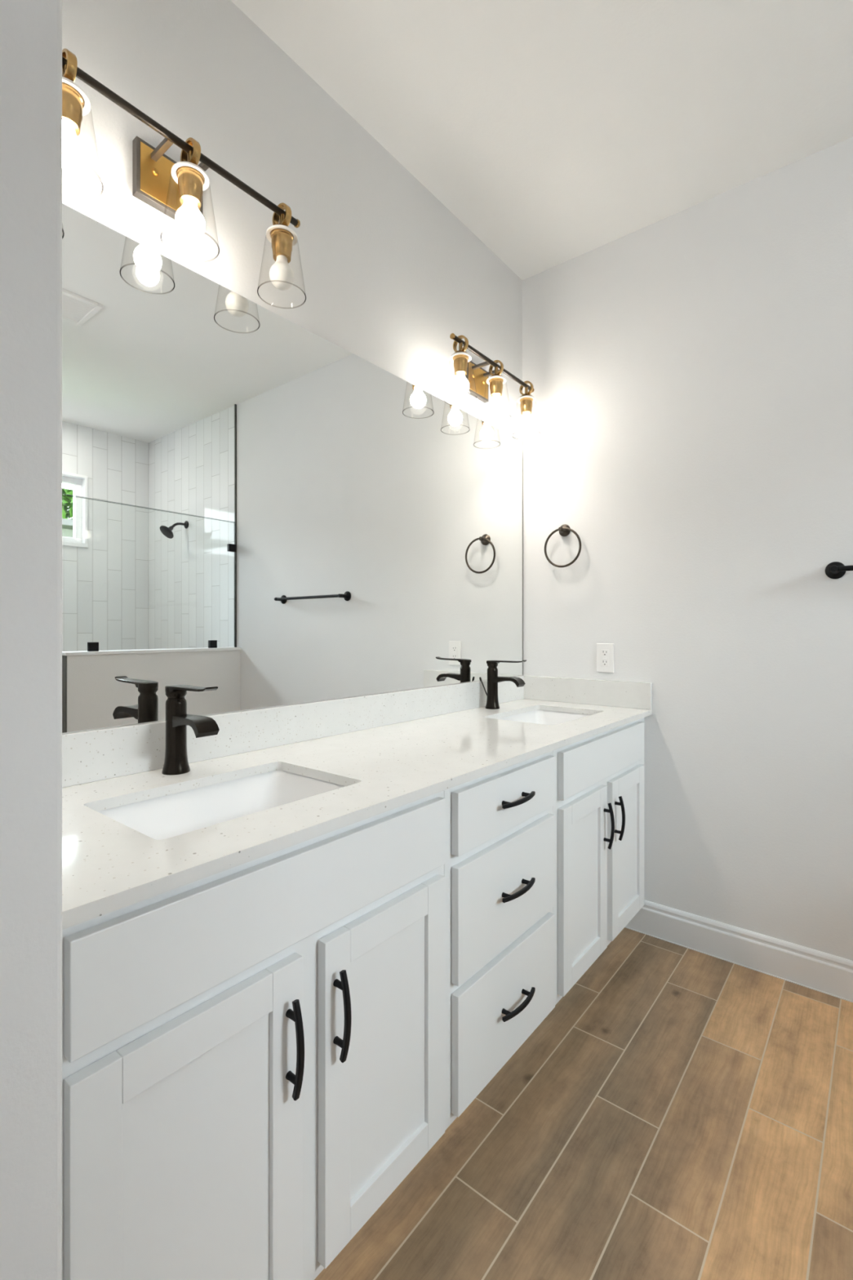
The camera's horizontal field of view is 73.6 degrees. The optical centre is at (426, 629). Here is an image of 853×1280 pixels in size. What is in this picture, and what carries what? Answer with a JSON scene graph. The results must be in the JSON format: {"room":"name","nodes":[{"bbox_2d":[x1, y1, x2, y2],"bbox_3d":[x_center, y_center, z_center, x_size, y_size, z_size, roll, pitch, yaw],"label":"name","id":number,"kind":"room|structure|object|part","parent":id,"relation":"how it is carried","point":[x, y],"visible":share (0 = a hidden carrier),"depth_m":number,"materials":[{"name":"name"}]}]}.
{"room":"bathroom","nodes":[
{"label":"bathroom","id":0,"kind":"room"},
{"bbox_2d":[0,0,62,1279],"bbox_3d":[-1.148,-0.196,1.114,1.939,2.769,0.128,0,0,39],"label":"wall","id":1,"kind":"structure","parent":0,"point":[31,30],"depth_m":0.53,"materials":[{"name":"paint"}]},
{"bbox_2d":[62,0,522,733],"bbox_3d":[-0.225,-0.196,1.860,0.120,2.769,2.192,0,0,39],"label":"wall","id":2,"kind":"structure","parent":0,"point":[386,273],"depth_m":1.57,"materials":[{"name":"paint"}]},
{"bbox_2d":[62,48,306,308],"bbox_3d":[-0.531,-0.951,1.253,0.164,0.232,0.601,0,0,39],"label":"vanity light","id":3,"kind":"object","parent":2,"relation":"attached to","point":[175,189],"visible":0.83,"depth_m":1.23,"materials":[{"name":"brown metal"}]},
{"bbox_2d":[62,82,84,136],"bbox_3d":[-0.664,-0.958,1.052,0.056,0.061,0.056,0,0,39],"label":"socket","id":4,"kind":"object","parent":3,"relation":"attached to","point":[73,95],"depth_m":1.04,"materials":[{"name":"gold metal"}]},
{"bbox_3d":[-0.664,-0.891,1.052,0.060,0.076,0.060,0,0,39],"label":"bulb","id":5,"kind":"part","parent":3,"relation":"part of","materials":[{"name":"white glass"}]},
{"bbox_3d":[-0.571,-1.042,1.233,0.083,0.011,0.013,0,0,39],"label":"support arm","id":6,"kind":"part","parent":3,"relation":"part of","materials":[{"name":"brown metal"}]},
{"bbox_3d":[-0.587,-1.007,1.298,0.020,0.121,0.154,0,0,39],"label":"plate","id":7,"kind":"part","parent":3,"relation":"part of","materials":[{"name":"brown metal"}]},
{"bbox_3d":[-0.578,-1.007,1.291,0.002,0.105,0.138,0,0,39],"label":"plate","id":8,"kind":"part","parent":3,"relation":"part of","materials":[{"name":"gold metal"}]},
{"bbox_2d":[176,166,204,208],"bbox_3d":[-0.513,-0.958,1.239,0.056,0.061,0.056,0,0,39],"label":"socket","id":9,"kind":"object","parent":3,"relation":"attached to","point":[189,180],"depth_m":1.22,"materials":[{"name":"gold metal"}]},
{"bbox_3d":[-0.513,-0.891,1.239,0.060,0.076,0.060,0,0,39],"label":"bulb","id":10,"kind":"part","parent":3,"relation":"part of","materials":[{"name":"white glass"}]},
{"bbox_3d":[-0.520,-1.042,1.297,0.083,0.011,0.013,0,0,39],"label":"support arm","id":11,"kind":"part","parent":3,"relation":"part of","materials":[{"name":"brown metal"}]},
{"bbox_2d":[270,228,293,263],"bbox_3d":[-0.362,-0.958,1.427,0.056,0.061,0.056,0,0,39],"label":"socket","id":12,"kind":"object","parent":3,"relation":"attached to","point":[281,239],"depth_m":1.41,"materials":[{"name":"gold metal"}]},
{"bbox_3d":[-0.362,-0.891,1.427,0.060,0.076,0.060,0,0,39],"label":"bulb","id":13,"kind":"part","parent":3,"relation":"part of","materials":[{"name":"white glass"}]},
{"bbox_2d":[62,203,523,733],"bbox_3d":[-0.214,-0.320,1.771,0.007,1.055,2.066,0,0,39],"label":"mirror panel","id":14,"kind":"object","parent":2,"relation":"attached to","point":[257,509],"visible":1,"depth_m":1.46,"materials":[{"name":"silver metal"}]},
{"bbox_2d":[62,675,524,787],"bbox_3d":[-0.214,0.260,1.761,0.019,0.104,2.050,0,0,39],"label":"backsplash","id":15,"kind":"structure","parent":2,"relation":"attached to","point":[103,753],"depth_m":1.48,"materials":[{"name":"stone"}]},
{"bbox_2d":[444,333,541,439],"bbox_3d":[0.254,-0.932,2.226,0.164,0.232,0.595,0,0,39],"label":"vanity light","id":16,"kind":"object","parent":2,"relation":"attached to","point":[471,379],"visible":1,"depth_m":2.20,"materials":[{"name":"brown metal"}]},
{"bbox_2d":[453,354,468,376],"bbox_3d":[0.122,-0.939,2.027,0.056,0.061,0.056,0,0,39],"label":"socket","id":17,"kind":"object","parent":16,"relation":"attached to","point":[460,362],"depth_m":2.01,"materials":[{"name":"gold metal"}]},
{"bbox_3d":[0.122,-0.873,2.027,0.060,0.076,0.060,0,0,39],"label":"bulb","id":18,"kind":"part","parent":16,"relation":"part of","materials":[{"name":"white glass"}]},
{"bbox_3d":[0.198,-0.988,2.272,0.020,0.121,0.154,0,0,39],"label":"plate","id":19,"kind":"part","parent":16,"relation":"part of","materials":[{"name":"brown metal"}]},
{"bbox_3d":[0.206,-0.988,2.265,0.002,0.105,0.138,0,0,39],"label":"plate","id":20,"kind":"part","parent":16,"relation":"part of","materials":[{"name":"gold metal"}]},
{"bbox_3d":[0.213,-1.022,2.207,0.083,0.011,0.013,0,0,39],"label":"support arm","id":21,"kind":"part","parent":16,"relation":"part of","materials":[{"name":"brown metal"}]},
{"bbox_3d":[0.265,-1.022,2.270,0.083,0.011,0.013,0,0,39],"label":"support arm","id":22,"kind":"part","parent":16,"relation":"part of","materials":[{"name":"brown metal"}]},
{"bbox_2d":[488,377,503,397],"bbox_3d":[0.271,-0.939,2.212,0.056,0.061,0.056,0,0,39],"label":"socket","id":23,"kind":"object","parent":16,"relation":"attached to","point":[495,384],"depth_m":2.19,"materials":[{"name":"gold metal"}]},
{"bbox_3d":[0.271,-0.873,2.212,0.060,0.076,0.060,0,0,39],"label":"bulb","id":24,"kind":"part","parent":16,"relation":"part of","materials":[{"name":"white glass"}]},
{"bbox_2d":[520,397,533,414],"bbox_3d":[0.420,-0.939,2.398,0.056,0.061,0.056,0,0,39],"label":"socket","id":25,"kind":"object","parent":16,"relation":"attached to","point":[526,403],"depth_m":2.38,"materials":[{"name":"gold metal"}]},
{"bbox_3d":[0.420,-0.873,2.398,0.060,0.076,0.060,0,0,39],"label":"bulb","id":26,"kind":"part","parent":16,"relation":"part of","materials":[{"name":"white glass"}]},
{"bbox_2d":[230,0,852,279],"bbox_3d":[-0.092,-1.631,-0.063,5.300,0.100,5.020,0,0,39],"label":"ceiling","id":27,"kind":"structure","parent":0,"point":[556,132],"depth_m":1.69,"materials":[{"name":"paint"}]},
{"bbox_2d":[314,927,852,1279],"bbox_3d":[-0.092,1.238,-0.063,5.300,0.100,5.020,0,0,39],"label":"floor","id":28,"kind":"structure","parent":0,"point":[680,1113],"depth_m":1.30,"materials":[{"name":"brown tile"}]},
{"bbox_2d":[62,791,444,1279],"bbox_3d":[-0.392,0.761,1.079,0.596,0.855,0.764,0,0,39],"label":"base cabinet","id":29,"kind":"object","parent":28,"relation":"on","point":[253,1051],"visible":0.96,"depth_m":0.84,"materials":[{"name":"paint"}]},
{"bbox_3d":[-0.307,0.785,0.779,0.019,0.536,0.331,0,0,39],"label":"door","id":30,"kind":"part","parent":29,"relation":"part of","materials":[{"name":"paint"}]},
{"bbox_3d":[-0.200,0.640,0.870,0.034,0.150,0.012,0,0,39],"label":"handle","id":31,"kind":"part","parent":29,"relation":"part of","materials":[{"name":"black metal"}]},
{"bbox_3d":[-0.139,0.640,0.945,0.034,0.150,0.012,0,0,39],"label":"handle","id":32,"kind":"part","parent":29,"relation":"part of","materials":[{"name":"black metal"}]},
{"bbox_3d":[-0.071,0.785,1.072,0.019,0.536,0.328,0,0,39],"label":"door","id":33,"kind":"part","parent":29,"relation":"part of","materials":[{"name":"paint"}]},
{"bbox_2d":[444,751,555,1130],"bbox_3d":[0.009,0.761,1.577,0.596,0.855,0.514,0,0,39],"label":"base cabinet","id":34,"kind":"object","parent":28,"relation":"on","point":[500,864],"visible":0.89,"depth_m":1.35,"materials":[{"name":"paint"}]},
{"bbox_3d":[0.207,0.924,1.417,0.019,0.260,0.464,0,0,39],"label":"drawer","id":35,"kind":"part","parent":34,"relation":"part of","materials":[{"name":"paint"}]},
{"bbox_3d":[0.207,0.644,1.417,0.019,0.254,0.464,0,0,39],"label":"drawer","id":36,"kind":"part","parent":34,"relation":"part of","materials":[{"name":"paint"}]},
{"bbox_3d":[0.207,0.423,1.417,0.019,0.138,0.464,0,0,39],"label":"drawer","id":37,"kind":"part","parent":34,"relation":"part of","materials":[{"name":"paint"}]},
{"bbox_3d":[0.227,0.919,1.400,0.034,0.012,0.150,0,0,39],"label":"handle","id":38,"kind":"part","parent":34,"relation":"part of","materials":[{"name":"black metal"}]},
{"bbox_3d":[0.227,0.639,1.400,0.034,0.012,0.150,0,0,39],"label":"handle","id":39,"kind":"part","parent":34,"relation":"part of","materials":[{"name":"black metal"}]},
{"bbox_3d":[0.227,0.418,1.400,0.034,0.012,0.150,0,0,39],"label":"handle","id":40,"kind":"part","parent":34,"relation":"part of","materials":[{"name":"black metal"}]},
{"bbox_2d":[552,717,644,1004],"bbox_3d":[0.419,0.761,2.085,0.596,0.855,0.790,0,0,39],"label":"base cabinet","id":41,"kind":"object","parent":28,"relation":"on","point":[598,810],"visible":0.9,"depth_m":1.83,"materials":[{"name":"paint"}]},
{"bbox_2d":[62,698,652,929],"bbox_3d":[0.008,0.322,1.595,0.573,0.020,2.070,0,0,39],"label":"countertop","id":42,"kind":"structure","parent":41,"relation":"on","point":[108,865],"depth_m":1.12,"materials":[{"name":"stone"}]},
{"bbox_2d":[161,684,219,775],"bbox_3d":[-0.503,0.215,1.212,0.172,0.195,0.057,0,0,39],"label":"faucet","id":43,"kind":"object","parent":42,"relation":"on","point":[177,719],"visible":1,"depth_m":1.23,"materials":[{"name":"black metal"}]},
{"bbox_3d":[-0.501,0.134,1.210,0.165,0.033,0.043,0,0,39],"label":"lever","id":44,"kind":"part","parent":43,"relation":"part of","materials":[{"name":"brown metal"}]},
{"bbox_3d":[-0.496,0.202,1.206,0.134,0.035,0.047,0,0,39],"label":"spout","id":45,"kind":"part","parent":43,"relation":"part of","materials":[{"name":"brown metal"}]},
{"bbox_2d":[97,769,345,839],"bbox_3d":[-0.373,0.405,1.095,0.328,0.146,0.470,0,0,39],"label":"sink","id":46,"kind":"object","parent":42,"relation":"in","point":[166,816],"visible":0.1,"depth_m":1.21,"materials":[{"name":"white ceramic"}]},
{"bbox_2d":[479,660,526,709],"bbox_3d":[0.296,0.215,2.224,0.198,0.195,0.057,0,0,39],"label":"faucet","id":47,"kind":"object","parent":42,"relation":"on","point":[492,701],"visible":1,"depth_m":2.23,"materials":[{"name":"black metal"}]},
{"bbox_3d":[0.230,0.237,2.265,0.044,0.093,0.009,0,0,29],"label":"lift rod","id":48,"kind":"part","parent":47,"relation":"part of","materials":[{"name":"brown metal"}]},
{"bbox_3d":[0.309,0.134,2.214,0.165,0.033,0.043,0,0,39],"label":"lever","id":49,"kind":"part","parent":47,"relation":"part of","materials":[{"name":"brown metal"}]},
{"bbox_3d":[0.313,0.202,2.211,0.134,0.035,0.047,0,0,39],"label":"spout","id":50,"kind":"part","parent":47,"relation":"part of","materials":[{"name":"brown metal"}]},
{"bbox_2d":[497,709,590,725],"bbox_3d":[0.438,0.405,2.101,0.328,0.146,0.470,0,0,39],"label":"sink","id":51,"kind":"object","parent":42,"relation":"in","point":[540,717],"visible":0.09,"depth_m":2.29,"materials":[{"name":"white ceramic"}]},
{"bbox_3d":[0.489,0.785,1.766,0.019,0.536,0.328,0,0,39],"label":"door","id":52,"kind":"part","parent":41,"relation":"part of","materials":[{"name":"paint"}]},
{"bbox_3d":[0.596,0.640,1.857,0.034,0.150,0.012,0,0,39],"label":"handle","id":53,"kind":"part","parent":41,"relation":"part of","materials":[{"name":"black metal"}]},
{"bbox_3d":[0.657,0.640,1.933,0.034,0.150,0.012,0,0,39],"label":"handle","id":54,"kind":"part","parent":41,"relation":"part of","materials":[{"name":"black metal"}]},
{"bbox_3d":[0.724,0.785,2.058,0.019,0.536,0.329,0,0,39],"label":"door","id":55,"kind":"part","parent":41,"relation":"part of","materials":[{"name":"paint"}]},
{"bbox_2d":[522,137,852,960],"bbox_3d":[1.363,-0.196,1.910,2.290,2.769,0.120,0,0,39],"label":"wall","id":56,"kind":"structure","parent":0,"point":[690,371],"depth_m":2.07,"materials":[{"name":"paint"}]},
{"bbox_2d":[544,524,581,567],"bbox_3d":[0.585,-0.356,2.427,0.170,0.189,0.050,0,0,39],"label":"towel ring","id":57,"kind":"object","parent":56,"relation":"attached to","point":[564,530],"visible":1,"depth_m":2.43,"materials":[{"name":"brown metal"}]},
{"bbox_3d":[0.580,-0.424,2.432,0.052,0.052,0.050,0,0,39],"label":"wall post","id":58,"kind":"part","parent":57,"relation":"part of","materials":[{"name":"brown metal"}]},
{"bbox_2d":[520,675,652,709],"bbox_3d":[0.651,0.260,2.393,0.573,0.104,0.019,0,0,39],"label":"backsplash","id":59,"kind":"structure","parent":56,"relation":"attached to","point":[624,694],"depth_m":2.36,"materials":[{"name":"stone"}]},
{"bbox_2d":[596,643,613,672],"bbox_3d":[0.732,0.117,2.335,0.073,0.119,0.009,0,0,39],"label":"outlet","id":60,"kind":"object","parent":56,"relation":"attached to","point":[605,651],"visible":1,"depth_m":2.33,"materials":[{"name":"white plastic"}]},
{"bbox_2d":[625,899,852,1002],"bbox_3d":[1.484,1.126,1.726,1.770,0.125,0.015,0,0,39],"label":"baseboard","id":61,"kind":"structure","parent":56,"relation":"attached to","point":[824,971],"depth_m":2.00,"materials":[{"name":"paint"}]},
{"bbox_2d":[825,561,852,578],"bbox_3d":[1.541,-0.192,1.643,0.649,0.056,0.071,0,0,39],"label":"towel bar","id":62,"kind":"object","parent":56,"relation":"attached to","point":[835,570],"visible":1,"depth_m":1.84,"materials":[{"name":"black metal"}]}
]}

